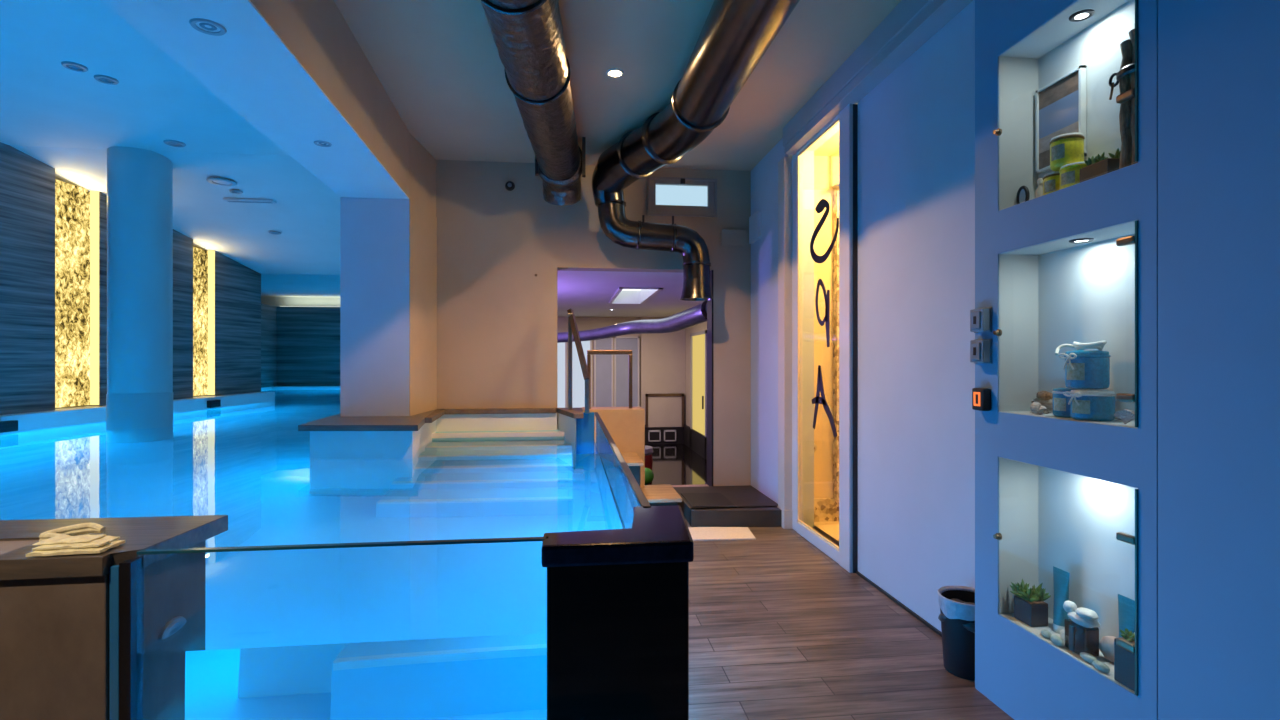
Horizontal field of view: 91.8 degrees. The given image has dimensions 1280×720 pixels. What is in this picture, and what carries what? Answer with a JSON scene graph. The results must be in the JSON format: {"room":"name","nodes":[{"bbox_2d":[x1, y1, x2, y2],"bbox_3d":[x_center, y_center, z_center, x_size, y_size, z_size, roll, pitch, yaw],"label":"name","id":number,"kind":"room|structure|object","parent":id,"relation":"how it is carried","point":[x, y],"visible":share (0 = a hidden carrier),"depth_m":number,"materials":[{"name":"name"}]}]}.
{"room":"spa","nodes":[
{"label":"spa","id":0,"kind":"room"},
{"bbox_2d":[0,142,260,414],"bbox_3d":[-5.662,-0.760,3.495,0.299,2.480,11.712,0,0,-2],"label":"wall","id":1,"kind":"structure","parent":0,"point":[27,184],"depth_m":5.87,"materials":[{"name":"stone"}]},
{"bbox_2d":[55,179,98,407],"bbox_3d":[-5.668,-0.647,6.181,0.116,2.225,0.519,0,0,-2],"label":"panel","id":2,"kind":"object","parent":1,"relation":"attached to","point":[76,208],"visible":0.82,"depth_m":6.26,"materials":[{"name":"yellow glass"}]},
{"bbox_2d":[193,247,214,395],"bbox_3d":[-5.734,-0.497,8.066,0.116,1.925,0.439,0,0,-2],"label":"panel","id":3,"kind":"object","parent":1,"relation":"attached to","point":[203,260],"visible":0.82,"depth_m":8.19,"materials":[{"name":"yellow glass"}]},
{"bbox_2d":[0,0,339,297],"bbox_3d":[-5.144,-1.750,6.148,6.400,0.900,16.800,0,0,-7],"label":"ceiling","id":4,"kind":"structure","parent":0,"point":[67,120],"depth_m":5.27,"materials":[{"name":"paint"}]},
{"bbox_2d":[61,61,87,71],"bbox_3d":[-3.651,-1.893,4.005,0.130,0.014,0.130,0,0,-7],"label":"recessed light","id":5,"kind":"object","parent":4,"relation":"in","point":[73,66],"visible":1,"depth_m":4.00,"materials":[{"name":"grey metal"}]},
{"bbox_2d":[94,75,118,84],"bbox_3d":[-3.608,-1.893,4.192,0.130,0.014,0.130,0,0,-7],"label":"recessed light","id":6,"kind":"object","parent":4,"relation":"in","point":[104,79],"visible":1,"depth_m":4.18,"materials":[{"name":"grey metal"}]},
{"bbox_2d":[163,140,185,146],"bbox_3d":[-4.071,-1.893,5.427,0.160,0.014,0.160,0,0,-7],"label":"recessed light","id":7,"kind":"object","parent":4,"relation":"in","point":[174,143],"visible":1,"depth_m":5.41,"materials":[{"name":"grey metal"}]},
{"bbox_2d":[206,178,236,185],"bbox_3d":[-4.218,-1.793,6.255,0.260,0.014,0.260,0,0,-7],"label":"ceiling speaker","id":8,"kind":"object","parent":4,"relation":"attached to","point":[217,181],"visible":1,"depth_m":6.24,"materials":[{"name":"grey metal"}]},
{"bbox_2d":[223,198,276,203],"bbox_3d":[-4.223,-1.721,6.718,0.500,0.025,0.100,0,0,-7],"label":"ceiling vent","id":9,"kind":"object","parent":4,"relation":"in","point":[233,200],"visible":1,"depth_m":6.69,"materials":[{"name":"white metal"}]},
{"bbox_2d":[250,0,435,215],"bbox_3d":[-1.429,-1.555,1.596,0.562,0.790,6.922,0,0,-8],"label":"beam","id":10,"kind":"structure","parent":4,"relation":"attached to","point":[316,32],"depth_m":3.09,"materials":[{"name":"paint"}]},
{"bbox_2d":[101,0,408,198],"bbox_3d":[-1.429,-1.156,1.596,0.560,0.008,6.922,0,0,-8],"label":"ceiling","id":11,"kind":"structure","parent":10,"relation":"attached to","point":[249,67],"depth_m":2.56,"materials":[{"name":"paint"}]},
{"bbox_2d":[189,18,226,35],"bbox_3d":[-1.492,-1.153,2.142,0.110,0.014,0.110,0,0,-7],"label":"ceiling speaker","id":12,"kind":"object","parent":11,"relation":"attached to","point":[193,21],"visible":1,"depth_m":2.14,"materials":[{"name":"grey metal"}]},
{"bbox_2d":[261,304,339,387],"bbox_3d":[-5.854,-0.290,11.829,5.900,1.780,4.950,0,0,-7],"label":"wall","id":13,"kind":"structure","parent":0,"point":[300,346],"depth_m":13.72,"materials":[{"name":"stone"}]},
{"bbox_2d":[261,297,339,305],"bbox_3d":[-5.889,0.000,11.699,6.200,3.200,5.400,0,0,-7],"label":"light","id":14,"kind":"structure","parent":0,"point":[273,301],"depth_m":14.06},
{"bbox_2d":[436,413,575,442],"bbox_3d":[-0.995,1.042,4.843,1.260,1.215,0.570,0,0,-7],"label":"wall","id":15,"kind":"structure","parent":0,"point":[539,421],"depth_m":5.02,"materials":[{"name":"white tile"}]},
{"bbox_2d":[425,408,583,422],"bbox_3d":[-1.024,0.416,4.723,1.175,0.038,0.780,0,0,-7],"label":"pool coping","id":16,"kind":"object","parent":15,"relation":"on","point":[576,413],"visible":1,"depth_m":4.99},
{"bbox_2d":[567,309,589,412],"bbox_3d":[-0.482,-0.008,4.821,0.057,0.815,0.433,0,0,-25],"label":"handrail","id":17,"kind":"object","parent":16,"relation":"on","point":[572,326],"visible":0.98,"depth_m":4.88,"materials":[{"name":"metal"}]},
{"bbox_2d":[436,160,750,486],"bbox_3d":[-0.531,0.000,5.264,3.400,3.400,0.180,0,0,-7],"label":"wall","id":18,"kind":"structure","parent":0,"point":[497,319],"depth_m":5.13,"materials":[{"name":"paint"}]},
{"bbox_2d":[409,198,436,415],"bbox_3d":[-1.652,-0.380,4.742,0.006,1.560,0.602,0,0,0],"label":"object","id":19,"kind":"structure","parent":18,"relation":"attached to","point":[422,223],"depth_m":4.68,"materials":[{"name":"paint"}]},
{"bbox_2d":[648,176,716,216],"bbox_3d":[0.359,-1.383,5.277,0.593,0.321,0.080,0,0,-7],"label":"window","id":20,"kind":"structure","parent":18,"relation":"in","point":[667,196],"depth_m":5.27,"materials":[{"name":"glass"}]},
{"bbox_2d":[707,270,712,485],"bbox_3d":[0.611,0.165,5.394,0.014,1.870,0.184,0,0,-7],"label":"trim","id":21,"kind":"structure","parent":18,"relation":"attached to","point":[709,302],"depth_m":5.35,"materials":[{"name":"metal"}]},
{"bbox_2d":[334,0,901,170],"bbox_3d":[0.109,-1.765,1.875,2.950,0.270,7.100,0,0,-7],"label":"ceiling","id":22,"kind":"structure","parent":0,"point":[439,64],"depth_m":3.47,"materials":[{"name":"paint"}]},
{"bbox_2d":[481,0,584,205],"bbox_3d":[-0.481,-1.424,2.658,0.372,0.443,4.804,0,0,-3],"label":"ventilation duct","id":23,"kind":"object","parent":22,"relation":"hanging from","point":[528,37],"visible":1,"depth_m":3.04,"materials":[{"name":"metal"}]},
{"bbox_2d":[606,69,623,76],"bbox_3d":[-0.142,-1.624,3.517,0.100,0.012,0.100,0,0,-7],"label":"recessed light","id":24,"kind":"object","parent":22,"relation":"in","point":[611,72],"visible":1,"depth_m":3.50,"materials":[{"name":"glass"}]},
{"bbox_2d":[592,0,799,300],"bbox_3d":[0.405,-1.062,2.743,0.986,1.143,4.761,0,0,-8],"label":"ventilation duct","id":25,"kind":"object","parent":22,"relation":"hanging from","point":[735,35],"visible":1,"depth_m":3.67,"materials":[{"name":"metal"}]},
{"bbox_2d":[680,278,712,300],"bbox_3d":[0.459,-0.570,5.016,0.270,0.160,0.270,0,0,-7],"label":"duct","id":26,"kind":"object","parent":25,"relation":"attached to","point":[694,289],"depth_m":4.92,"materials":[{"name":"metal"}]},
{"bbox_2d":[557,270,703,316],"bbox_3d":[-0.609,-0.835,8.275,3.900,0.130,5.820,0,0,-7],"label":"ceiling","id":27,"kind":"structure","parent":0,"point":[587,293],"depth_m":7.29,"materials":[{"name":"paint"}]},
{"bbox_2d":[557,301,706,342],"bbox_3d":[-0.017,-0.466,7.014,3.215,0.591,0.884,0,0,30],"label":"duct","id":28,"kind":"object","parent":27,"relation":"hanging from","point":[695,315],"visible":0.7,"depth_m":7.13,"materials":[{"name":"metal"}]},
{"bbox_2d":[608,287,662,303],"bbox_3d":[-0.092,-0.858,7.464,0.460,0.205,1.790,0,0,-7],"label":"ceiling light","id":29,"kind":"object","parent":27,"relation":"attached to","point":[623,295],"depth_m":8.27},
{"bbox_2d":[557,317,706,426],"bbox_3d":[-0.658,0.350,8.269,4.000,2.300,5.820,0,0,-7],"label":"wall","id":30,"kind":"structure","parent":0,"point":[664,358],"depth_m":11.11,"materials":[{"name":"paint"}]},
{"bbox_2d":[557,342,566,407],"bbox_3d":[-1.409,0.540,10.966,0.230,1.920,0.070,0,0,-7],"label":"window","id":31,"kind":"structure","parent":30,"relation":"in","point":[561,347],"depth_m":10.96,"materials":[{"name":"white glass"}]},
{"bbox_2d":[572,340,591,407],"bbox_3d":[-1.047,0.540,11.008,0.380,1.920,0.070,0,0,-7],"label":"window","id":32,"kind":"structure","parent":30,"relation":"in","point":[578,382],"depth_m":10.99,"materials":[{"name":"white glass"}]},
{"bbox_2d":[594,337,612,406],"bbox_3d":[-0.649,0.540,11.054,0.340,1.920,0.070,0,0,-7],"label":"window","id":33,"kind":"structure","parent":30,"relation":"in","point":[603,364],"depth_m":11.05,"materials":[{"name":"white glass"}]},
{"bbox_2d":[614,336,638,406],"bbox_3d":[-0.237,0.540,11.102,0.450,1.920,0.070,0,0,-7],"label":"window","id":34,"kind":"structure","parent":30,"relation":"in","point":[621,362],"depth_m":11.09,"materials":[{"name":"white glass"}]},
{"bbox_2d":[648,430,660,441],"bbox_3d":[0.258,1.350,11.041,0.220,0.200,0.025,0,0,-7],"label":"air vent","id":35,"kind":"object","parent":30,"relation":"attached to","point":[653,435],"visible":1,"depth_m":11.04,"materials":[{"name":"white metal"}]},
{"bbox_2d":[645,393,683,427],"bbox_3d":[0.439,0.900,11.085,0.690,0.600,0.080,0,0,-7],"label":"wall heater","id":36,"kind":"object","parent":30,"relation":"attached to","point":[661,410],"visible":1,"depth_m":11.06,"materials":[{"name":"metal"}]},
{"bbox_2d":[664,430,675,440],"bbox_3d":[0.536,1.350,11.073,0.220,0.200,0.025,0,0,-7],"label":"air vent","id":37,"kind":"object","parent":30,"relation":"attached to","point":[669,435],"visible":1,"depth_m":11.07,"materials":[{"name":"white metal"}]},
{"bbox_2d":[645,424,706,459],"bbox_3d":[0.544,1.330,8.318,1.200,0.340,5.600,0,0,-7],"label":"baseboard","id":38,"kind":"structure","parent":30,"relation":"attached to","point":[698,441],"depth_m":10.85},
{"bbox_2d":[690,330,706,448],"bbox_3d":[0.941,0.525,9.925,0.080,1.950,1.200,0,0,-7],"label":"door","id":39,"kind":"structure","parent":30,"relation":"in","point":[698,340],"depth_m":9.97,"materials":[{"name":"yellow metal"}]},
{"bbox_2d":[645,444,706,484],"bbox_3d":[-0.559,1.600,8.281,3.800,0.200,5.820,0,0,-7],"label":"floor","id":40,"kind":"structure","parent":0,"point":[673,464],"depth_m":8.73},
{"bbox_2d":[645,445,652,469],"bbox_3d":[-0.077,1.300,7.944,0.500,0.400,0.500,0,0,-7],"label":"pouf","id":41,"kind":"object","parent":40,"relation":"on","point":[648,449],"visible":0.23,"depth_m":7.81,"materials":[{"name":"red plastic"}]},
{"bbox_2d":[645,445,652,455],"bbox_3d":[-0.077,1.150,7.944,0.500,0.100,0.500,0,0,-7],"label":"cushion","id":42,"kind":"object","parent":41,"relation":"on","point":[648,449],"depth_m":7.82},
{"bbox_2d":[645,468,653,483],"bbox_3d":[0.068,1.400,7.478,0.199,0.200,0.201,0,0,-7],"label":"exercise ball","id":43,"kind":"object","parent":40,"relation":"on","point":[649,476],"visible":0.6,"depth_m":7.41,"materials":[{"name":"green plastic"}]},
{"bbox_2d":[814,131,838,498],"bbox_3d":[1.940,-0.150,3.749,1.480,2.900,2.000,0,0,-7],"label":"wall","id":44,"kind":"structure","parent":0,"point":[826,157],"depth_m":4.62,"materials":[{"name":"glass"}]},
{"bbox_2d":[814,498,838,521],"bbox_3d":[1.859,1.115,4.669,1.230,0.170,0.017,0,0,-7],"label":"trim","id":45,"kind":"structure","parent":44,"relation":"attached to","point":[825,509],"depth_m":4.61,"materials":[{"name":"stone"}]},
{"bbox_2d":[833,183,838,499],"bbox_3d":[1.512,-0.135,4.600,0.135,2.330,0.070,0,0,-7],"label":"trim","id":46,"kind":"structure","parent":44,"relation":"attached to","point":[835,192],"depth_m":4.57,"materials":[{"name":"tile"}]},
{"bbox_2d":[685,519,1013,719],"bbox_3d":[-1.753,1.300,1.659,9.300,0.200,7.100,0,0,-7],"label":"floor","id":47,"kind":"structure","parent":0,"point":[779,630],"depth_m":2.61,"materials":[{"name":"brown wood"}]},
{"bbox_2d":[0,515,227,719],"bbox_3d":[-1.904,0.800,1.347,1.728,0.800,0.365,0,0,-7],"label":"stone plinth","id":48,"kind":"object","parent":47,"relation":"on","point":[75,629],"visible":0.73,"depth_m":1.27,"materials":[{"name":"stone"}]},
{"bbox_2d":[26,523,124,556],"bbox_3d":[-1.211,0.384,1.341,0.191,0.031,0.177,0,0,-7],"label":"towel","id":49,"kind":"object","parent":48,"relation":"on","point":[58,541],"visible":1,"depth_m":1.29,"materials":[{"name":"beige fabric"}]},
{"bbox_2d":[541,505,693,719],"bbox_3d":[-0.050,0.800,1.523,0.366,0.800,0.343,0,0,-7],"label":"pier","id":50,"kind":"object","parent":47,"relation":"on","point":[618,599],"visible":1,"depth_m":1.37,"materials":[{"name":"stone"}]},
{"bbox_2d":[582,407,681,505],"bbox_3d":[-0.086,0.800,4.923,0.735,0.800,0.800,0,0,-7],"label":"stair","id":51,"kind":"structure","parent":47,"relation":"on","point":[626,426],"depth_m":5.01,"materials":[{"name":"wood"}]},
{"bbox_2d":[587,350,631,408],"bbox_3d":[-0.248,0.160,5.100,0.373,0.480,0.030,0,0,-7],"label":"handrail","id":52,"kind":"object","parent":51,"relation":"on","point":[589,352],"visible":0.85,"depth_m":5.09,"materials":[{"name":"brown metal"}]},
{"bbox_2d":[688,527,755,540],"bbox_3d":[0.546,1.194,4.268,0.470,0.011,0.318,0,0,-7],"label":"bath mat","id":53,"kind":"object","parent":47,"relation":"on","point":[697,533],"visible":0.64,"depth_m":4.25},
{"bbox_2d":[673,485,781,526],"bbox_3d":[0.668,1.140,4.865,0.690,0.120,0.890,0,0,-7],"label":"step","id":54,"kind":"structure","parent":47,"relation":"on","point":[754,508],"depth_m":4.48,"materials":[{"name":"stone"}]},
{"bbox_2d":[681,493,736,507],"bbox_3d":[0.519,1.076,4.767,0.320,0.008,0.509,0,0,-7],"label":"rubber mat","id":55,"kind":"object","parent":54,"relation":"on","point":[694,499],"visible":1,"depth_m":4.73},
{"bbox_2d":[937,585,974,680],"bbox_3d":[1.264,1.054,2.397,0.207,0.292,0.206,0,0,-7],"label":"waste bin","id":56,"kind":"object","parent":47,"relation":"on","point":[956,616],"visible":0.71,"depth_m":2.35,"materials":[{"name":"plastic"}]},
{"bbox_2d":[751,0,974,631],"bbox_3d":[1.230,-0.200,3.817,0.195,3.000,3.300,0,0,-7],"label":"wall","id":57,"kind":"structure","parent":0,"point":[916,127],"depth_m":2.99,"materials":[{"name":"paint"}]},
{"bbox_2d":[749,211,760,243],"bbox_3d":[0.959,-1.100,5.160,0.034,0.230,0.240,0,0,-7],"label":"junction box","id":58,"kind":"object","parent":57,"relation":"attached to","point":[755,219],"visible":1,"depth_m":5.12,"materials":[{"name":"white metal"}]},
{"bbox_2d":[777,157,791,528],"bbox_3d":[1.063,-0.124,4.480,0.095,2.648,0.145,0,0,-7],"label":"trim","id":59,"kind":"structure","parent":57,"relation":"attached to","point":[785,164],"depth_m":4.42,"materials":[{"name":"paint"}]},
{"bbox_2d":[792,104,857,572],"bbox_3d":[1.151,-0.150,3.955,0.050,2.700,0.938,0,0,-7],"label":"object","id":60,"kind":"structure","parent":57,"relation":"in","point":[845,554],"depth_m":3.58,"materials":[{"name":"white glass"}]},
{"bbox_2d":[783,0,972,154],"bbox_3d":[1.191,-1.538,3.269,0.120,0.184,2.220,0,0,-7],"label":"beam","id":61,"kind":"structure","parent":57,"relation":"in","point":[911,23],"depth_m":3.12,"materials":[{"name":"grey paint"}]},
{"bbox_2d":[856,571,941,636],"bbox_3d":[1.288,1.194,2.898,0.012,0.012,1.200,0,0,-7],"label":"baseboard","id":62,"kind":"structure","parent":57,"relation":"attached to","point":[888,595],"depth_m":3.01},
{"bbox_2d":[975,0,1279,719],"bbox_3d":[1.580,-0.165,0.391,0.271,2.930,3.812,0,0,-7],"label":"wall","id":63,"kind":"structure","parent":0,"point":[1202,458],"depth_m":1.51,"materials":[{"name":"paint"}]},
{"bbox_2d":[970,339,991,363],"bbox_3d":[1.212,-0.031,2.220,0.040,0.088,0.094,0,0,-7],"label":"wall switch","id":64,"kind":"object","parent":63,"relation":"attached to","point":[980,349],"visible":1,"depth_m":2.19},
{"bbox_2d":[970,307,991,332],"bbox_3d":[1.212,-0.142,2.220,0.040,0.088,0.094,0,0,-7],"label":"wall switch","id":65,"kind":"object","parent":63,"relation":"attached to","point":[981,318],"visible":1,"depth_m":2.19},
{"bbox_2d":[972,388,990,410],"bbox_3d":[1.216,0.140,2.209,0.036,0.080,0.064,0,0,-7],"label":"thermostat","id":66,"kind":"object","parent":63,"relation":"attached to","point":[981,397],"visible":1,"depth_m":2.18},
{"bbox_2d":[993,220,1137,428],"bbox_3d":[1.339,-0.094,1.892,0.184,0.556,0.539,0,0,-7],"label":"display niche","id":67,"kind":"object","parent":63,"relation":"attached to","point":[1083,287],"visible":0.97,"depth_m":2.02,"materials":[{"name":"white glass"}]},
{"bbox_2d":[1030,402,1050,413],"bbox_3d":[1.304,0.157,2.018,0.059,0.040,0.054,0,0,33],"label":"shell","id":68,"kind":"object","parent":67,"relation":"in","point":[1034,406],"visible":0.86,"depth_m":2.01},
{"bbox_2d":[1031,398,1052,410],"bbox_3d":[1.357,0.151,2.101,0.070,0.052,0.071,0,0,-7],"label":"shell","id":69,"kind":"object","parent":67,"relation":"in","point":[1048,404],"visible":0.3,"depth_m":2.07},
{"bbox_2d":[1036,391,1052,399],"bbox_3d":[1.346,0.118,2.059,0.036,0.031,0.065,0,0,-7],"label":"shell","id":70,"kind":"object","parent":69,"relation":"on","point":[1043,395],"visible":0.95,"depth_m":2.05,"materials":[{"name":"brown"}]},
{"bbox_2d":[1052,388,1076,417],"bbox_3d":[1.336,0.132,1.935,0.083,0.090,0.083,0,0,-7],"label":"jar","id":71,"kind":"object","parent":67,"relation":"in","point":[1061,408],"visible":0.59,"depth_m":1.92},
{"bbox_2d":[1069,238,1094,242],"bbox_3d":[1.346,-0.364,1.890,0.066,0.008,0.066,0,0,-7],"label":"lamp","id":72,"kind":"object","parent":67,"relation":"on","point":[1073,240],"depth_m":1.88,"materials":[{"name":"glass"}]},
{"bbox_2d":[1063,389,1115,420],"bbox_3d":[1.336,0.132,1.838,0.124,0.090,0.112,0,0,-7],"label":"jar","id":73,"kind":"object","parent":67,"relation":"in","point":[1085,404],"visible":1,"depth_m":1.80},
{"bbox_2d":[1055,341,1110,388],"bbox_3d":[1.340,0.014,1.877,0.126,0.142,0.149,0,0,-7],"label":"jar","id":74,"kind":"object","parent":73,"relation":"on","point":[1084,369],"depth_m":1.83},
{"bbox_2d":[1114,409,1134,423],"bbox_3d":[1.324,0.154,1.687,0.013,0.040,0.071,0,0,-7],"label":"scallop shell","id":75,"kind":"object","parent":67,"relation":"in","point":[1126,415],"visible":0.95,"depth_m":1.68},
{"bbox_2d":[993,457,1137,695],"bbox_3d":[1.339,0.607,1.892,0.184,0.554,0.539,0,0,-7],"label":"display niche","id":76,"kind":"object","parent":63,"relation":"attached to","point":[1084,527],"visible":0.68,"depth_m":2.01,"materials":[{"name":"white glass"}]},
{"bbox_2d":[1010,579,1050,626],"bbox_3d":[1.311,0.810,2.082,0.110,0.133,0.114,0,0,-7],"label":"potted succulent","id":77,"kind":"object","parent":76,"relation":"in","point":[1030,608],"visible":1,"depth_m":2.05,"materials":[{"name":"green plant"}]},
{"bbox_2d":[1014,596,1047,626],"bbox_3d":[1.309,0.840,2.077,0.062,0.075,0.080,0,0,-7],"label":"pot","id":78,"kind":"object","parent":77,"relation":"on","point":[1034,613],"depth_m":2.05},
{"bbox_2d":[1050,635,1063,646],"bbox_3d":[1.284,0.865,1.908,0.022,0.030,0.048,0,0,-7],"label":"pebble","id":79,"kind":"object","parent":76,"relation":"in","point":[1055,639],"visible":1,"depth_m":1.90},
{"bbox_2d":[1053,566,1069,633],"bbox_3d":[1.358,0.776,2.000,0.044,0.201,0.052,0,0,34],"label":"tube","id":80,"kind":"object","parent":76,"relation":"in","point":[1060,577],"visible":0.73,"depth_m":1.99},
{"bbox_2d":[1065,619,1098,656],"bbox_3d":[1.328,0.835,1.866,0.071,0.085,0.076,0,0,-7],"label":"holder","id":81,"kind":"object","parent":76,"relation":"in","point":[1078,638],"visible":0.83,"depth_m":1.84,"materials":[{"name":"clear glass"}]},
{"bbox_2d":[1067,611,1099,627],"bbox_3d":[1.330,0.777,1.859,0.064,0.035,0.097,0,0,-7],"label":"stone","id":82,"kind":"object","parent":81,"relation":"on","point":[1073,616],"visible":0.73,"depth_m":1.83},
{"bbox_2d":[1063,601,1076,612],"bbox_3d":[1.318,0.756,1.900,0.033,0.036,0.038,0,0,-7],"label":"stone","id":83,"kind":"object","parent":82,"relation":"on","point":[1069,606],"visible":0.98,"depth_m":1.89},
{"bbox_2d":[1076,607,1098,619],"bbox_3d":[1.327,0.753,1.839,0.051,0.028,0.062,0,0,-7],"label":"stone","id":84,"kind":"object","parent":82,"relation":"on","point":[1085,613],"visible":1,"depth_m":1.83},
{"bbox_2d":[1080,652,1096,663],"bbox_3d":[1.306,0.867,1.802,0.029,0.023,0.059,0,0,-7],"label":"pebble","id":85,"kind":"object","parent":76,"relation":"in","point":[1087,657],"visible":0.92,"depth_m":1.80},
{"bbox_2d":[1092,660,1109,672],"bbox_3d":[1.304,0.867,1.754,0.024,0.024,0.054,0,0,-7],"label":"pebble","id":86,"kind":"object","parent":76,"relation":"in","point":[1099,665],"visible":1,"depth_m":1.74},
{"bbox_2d":[1099,636,1115,662],"bbox_3d":[1.377,0.843,1.805,0.045,0.075,0.075,0,0,-7],"label":"rock","id":87,"kind":"object","parent":76,"relation":"in","point":[1106,644],"visible":0.58,"depth_m":1.80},
{"bbox_2d":[1114,628,1134,690],"bbox_3d":[1.330,0.806,1.673,0.054,0.141,0.075,0,0,-7],"label":"potted succulent","id":88,"kind":"object","parent":76,"relation":"in","point":[1124,660],"visible":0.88,"depth_m":1.67,"materials":[{"name":"ceramic"}]},
{"bbox_2d":[1118,594,1134,637],"bbox_3d":[1.395,0.778,1.773,0.043,0.197,0.051,0,0,34],"label":"tube","id":89,"kind":"object","parent":76,"relation":"in","point":[1126,606],"visible":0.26,"depth_m":1.77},
{"bbox_2d":[993,0,1137,210],"bbox_3d":[1.339,-0.784,1.892,0.184,0.546,0.539,0,0,-7],"label":"display niche","id":90,"kind":"object","parent":63,"relation":"attached to","point":[1090,33],"visible":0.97,"depth_m":2.00,"materials":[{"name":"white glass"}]},
{"bbox_2d":[1016,186,1029,203],"bbox_3d":[1.309,-0.556,2.120,0.012,0.080,0.056,0,0,-7],"label":"mirror","id":91,"kind":"object","parent":90,"relation":"in","point":[1023,191],"visible":0.7,"depth_m":2.12,"materials":[{"name":"black metal"}]},
{"bbox_2d":[1019,189,1024,202],"bbox_3d":[1.310,-0.556,2.120,0.003,0.064,0.040,0,0,-7],"label":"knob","id":92,"kind":"object","parent":91,"relation":"attached to","point":[1021,191],"depth_m":2.13,"materials":[{"name":"white metal"}]},
{"bbox_2d":[1036,178,1042,197],"bbox_3d":[1.331,-0.560,2.062,0.026,0.085,0.026,0,0,-7],"label":"dropper bottle","id":93,"kind":"object","parent":90,"relation":"in","point":[1039,192],"visible":0.63,"depth_m":2.06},
{"bbox_2d":[1043,171,1059,194],"bbox_3d":[1.339,-0.559,1.990,0.079,0.082,0.079,0,0,-7],"label":"jar","id":94,"kind":"object","parent":90,"relation":"in","point":[1051,181],"visible":0.52,"depth_m":1.97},
{"bbox_2d":[1036,65,1085,173],"bbox_3d":[1.389,-0.787,2.051,0.020,0.285,0.190,0,0,-7],"label":"framed print","id":95,"kind":"object","parent":90,"relation":"in","point":[1061,103],"visible":0.79,"depth_m":2.05},
{"bbox_2d":[1059,161,1086,188],"bbox_3d":[1.342,-0.559,1.905,0.092,0.082,0.092,0,0,-7],"label":"jar","id":96,"kind":"object","parent":90,"relation":"in","point":[1069,173],"visible":0.52,"depth_m":1.88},
{"bbox_2d":[1049,132,1084,170],"bbox_3d":[1.338,-0.652,1.943,0.092,0.100,0.092,0,0,-7],"label":"jar","id":97,"kind":"object","parent":96,"relation":"on","point":[1067,148],"visible":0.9,"depth_m":1.91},
{"bbox_2d":[1069,9,1094,21],"bbox_3d":[1.346,-1.049,1.890,0.066,0.008,0.066,0,0,-7],"label":"lamp","id":98,"kind":"object","parent":90,"relation":"on","point":[1076,15],"depth_m":1.89,"materials":[{"name":"glass"}]},
{"bbox_2d":[1080,148,1120,182],"bbox_3d":[1.353,-0.561,1.802,0.076,0.087,0.107,0,0,-7],"label":"potted succulent","id":99,"kind":"object","parent":90,"relation":"in","point":[1097,166],"visible":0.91,"depth_m":1.79,"materials":[{"name":"green plant"}]},
{"bbox_2d":[1080,159,1119,182],"bbox_3d":[1.354,-0.544,1.805,0.075,0.052,0.100,0,0,-7],"label":"pot","id":100,"kind":"object","parent":99,"relation":"on","point":[1097,167],"depth_m":1.79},
{"bbox_2d":[1109,28,1137,168],"bbox_3d":[1.354,-0.710,1.692,0.094,0.388,0.124,0,0,-7],"label":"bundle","id":101,"kind":"object","parent":90,"relation":"in","point":[1125,77],"visible":0.49,"depth_m":1.69,"materials":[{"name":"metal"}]},
{"bbox_3d":[-4.602,1.750,7.811,7.860,0.200,13.820,0,0,-7],"label":"floor","id":102,"kind":"structure","parent":0,"visible":0},
{"bbox_2d":[106,146,172,429],"bbox_3d":[-4.635,-0.135,5.754,0.486,3.570,0.486,0,0,-7],"label":"column","id":103,"kind":"structure","parent":102,"relation":"on","point":[139,395],"depth_m":5.56,"materials":[{"name":"paint"}]},
{"bbox_2d":[0,386,339,432],"bbox_3d":[-5.355,1.065,7.533,5.900,1.170,13.600,0,0,-7],"label":"ledge","id":104,"kind":"object","parent":102,"relation":"on","point":[85,414],"visible":0.03,"depth_m":6.22,"materials":[{"name":"white tile"}]},
{"bbox_2d":[207,400,220,407],"bbox_3d":[-5.472,0.560,7.952,0.064,0.090,0.204,0,0,-3],"label":"overflow slot","id":105,"kind":"object","parent":104,"relation":"attached to","point":[211,403],"visible":1,"depth_m":7.91,"materials":[{"name":"metal"}]},
{"bbox_2d":[0,388,622,719],"bbox_3d":[-4.231,1.087,7.498,5.836,1.145,14.072,0,0,-17],"label":"pool water","id":106,"kind":"object","parent":102,"relation":"on","point":[443,631],"depth_m":2.02,"materials":[{"name":"liquid"}]},
{"bbox_2d":[298,410,435,458],"bbox_3d":[-1.839,1.025,4.402,0.802,1.250,1.270,0,0,-7],"label":"pillar base","id":107,"kind":"structure","parent":102,"relation":"on","point":[335,436],"depth_m":3.87,"materials":[{"name":"stone"}]},
{"bbox_2d":[340,197,408,416],"bbox_3d":[-1.905,-0.376,4.737,0.562,1.552,0.650,0,0,-7],"label":"pillar","id":108,"kind":"structure","parent":107,"relation":"on","point":[374,232],"depth_m":4.41,"materials":[{"name":"paint"}]},
{"bbox_2d":[432,429,564,439],"bbox_3d":[-1.019,1.111,4.309,1.090,1.079,1.604,0,0,-7],"label":"steps","id":109,"kind":"structure","parent":102,"relation":"on","point":[528,434],"depth_m":4.87,"materials":[{"name":"stone"}]},
{"bbox_3d":[-0.705,1.500,3.079,1.210,0.600,3.520,0,0,-7],"label":"curb","id":110,"kind":"object","parent":102,"relation":"on","visible":0},
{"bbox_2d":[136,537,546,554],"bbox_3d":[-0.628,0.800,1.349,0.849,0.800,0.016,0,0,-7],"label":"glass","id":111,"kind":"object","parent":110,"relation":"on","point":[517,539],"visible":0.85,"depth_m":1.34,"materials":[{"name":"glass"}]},
{"bbox_2d":[576,412,650,528],"bbox_3d":[-0.219,0.800,3.201,0.180,0.800,3.090,0,0,-7],"label":"glass","id":112,"kind":"object","parent":110,"relation":"on","point":[627,494],"visible":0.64,"depth_m":2.74,"materials":[{"name":"glass"}]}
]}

